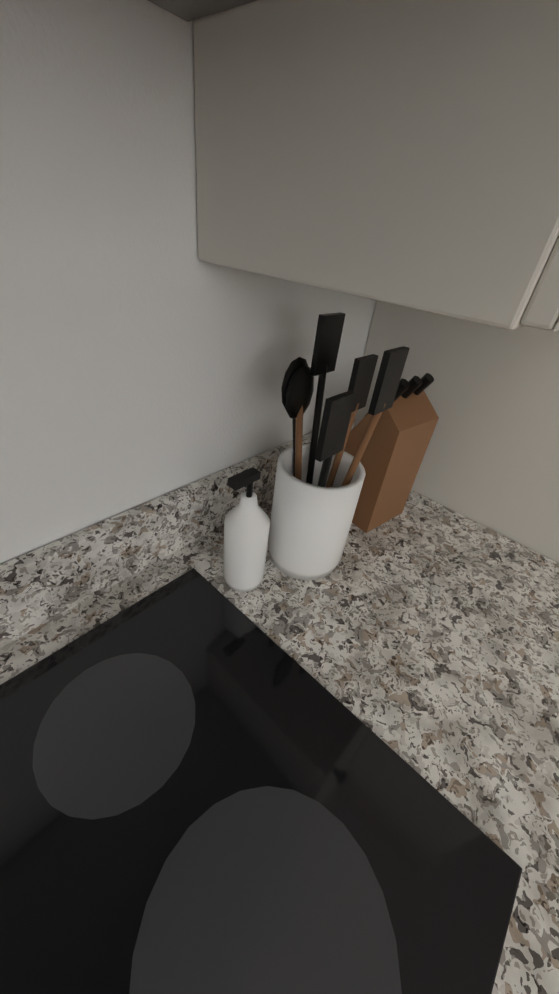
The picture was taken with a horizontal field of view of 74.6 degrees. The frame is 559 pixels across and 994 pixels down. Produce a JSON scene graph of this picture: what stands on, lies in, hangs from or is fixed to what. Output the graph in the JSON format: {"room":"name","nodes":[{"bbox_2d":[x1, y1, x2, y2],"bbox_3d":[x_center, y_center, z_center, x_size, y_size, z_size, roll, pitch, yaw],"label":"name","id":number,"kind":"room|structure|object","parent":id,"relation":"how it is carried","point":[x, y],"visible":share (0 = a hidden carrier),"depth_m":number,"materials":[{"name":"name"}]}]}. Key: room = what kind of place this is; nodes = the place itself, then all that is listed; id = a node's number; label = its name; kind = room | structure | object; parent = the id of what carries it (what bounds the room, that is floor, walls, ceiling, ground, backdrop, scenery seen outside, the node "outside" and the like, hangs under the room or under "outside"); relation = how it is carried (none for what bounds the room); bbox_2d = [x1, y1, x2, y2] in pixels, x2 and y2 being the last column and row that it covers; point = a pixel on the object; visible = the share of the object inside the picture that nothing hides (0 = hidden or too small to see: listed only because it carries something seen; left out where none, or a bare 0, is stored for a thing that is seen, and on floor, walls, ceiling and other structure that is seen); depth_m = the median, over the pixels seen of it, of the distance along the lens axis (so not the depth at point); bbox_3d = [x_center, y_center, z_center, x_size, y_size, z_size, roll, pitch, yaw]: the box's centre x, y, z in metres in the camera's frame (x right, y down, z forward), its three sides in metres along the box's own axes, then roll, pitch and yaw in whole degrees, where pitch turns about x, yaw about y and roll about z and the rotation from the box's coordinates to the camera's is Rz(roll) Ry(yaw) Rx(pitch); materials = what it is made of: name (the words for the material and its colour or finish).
{"room":"kitchen","nodes":[
{"label":"kitchen","id":0,"kind":"room"},
{"bbox_2d":[0,0,376,564],"bbox_3d":[-0.530,-0.018,0.104,0.120,2.440,3.610,32,43,30],"label":"wall","id":1,"kind":"structure","parent":0,"point":[146,354],"depth_m":0.36,"materials":[{"name":"white paint"}]},
{"bbox_2d":[193,0,558,331],"bbox_3d":[0.221,-0.601,0.189,0.349,0.865,0.409,32,43,30],"label":"upper cabinet","id":2,"kind":"object","parent":1,"relation":"attached to","point":[404,153],"visible":1,"depth_m":0.23,"materials":[{"name":"white wood"}]},
{"bbox_2d":[148,0,256,21],"bbox_3d":[-0.157,-0.304,-0.186,0.447,0.418,0.792,32,43,30],"label":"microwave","id":3,"kind":"object","parent":2,"relation":"attached to","point":[188,10],"visible":1,"depth_m":0.28,"materials":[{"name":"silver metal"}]},
{"bbox_3d":[0.584,3.534,-2.421,7.570,0.060,7.990,32,43,30],"label":"floor","id":4,"kind":"structure","parent":0,"visible":0},
{"bbox_2d":[0,419,558,993],"bbox_3d":[0.387,1.633,-0.761,3.613,1.000,3.075,32,43,30],"label":"countertop","id":5,"kind":"structure","parent":4,"relation":"on","point":[342,777],"depth_m":0.36,"materials":[{"name":"grey stone"}]},
{"bbox_2d":[223,467,269,591],"bbox_3d":[-0.044,0.045,0.491,0.060,0.185,0.060,32,43,30],"label":"soap bottle","id":6,"kind":"object","parent":5,"relation":"on","point":[246,526],"visible":1,"depth_m":0.47,"materials":[{"name":"white ceramic"}]},
{"bbox_2d":[268,312,409,580],"bbox_3d":[0.057,-0.052,0.505,0.136,0.346,0.155,32,43,30],"label":"utensil crock","id":7,"kind":"object","parent":5,"relation":"on","point":[319,481],"visible":1,"depth_m":0.48,"materials":[{"name":"white ceramic"}]},
{"bbox_2d":[344,373,438,532],"bbox_3d":[0.174,-0.089,0.645,0.110,0.265,0.120,-22,45,-34],"label":"knife block","id":8,"kind":"object","parent":5,"relation":"on","point":[395,451],"visible":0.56,"depth_m":0.60,"materials":[{"name":"brown wood"}]},
{"bbox_2d":[354,301,558,562],"bbox_3d":[0.722,-0.297,0.712,0.837,2.439,0.694,32,43,30],"label":"wall","id":9,"kind":"structure","parent":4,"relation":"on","point":[490,460],"depth_m":0.65,"materials":[{"name":"grey paint"}]}
]}

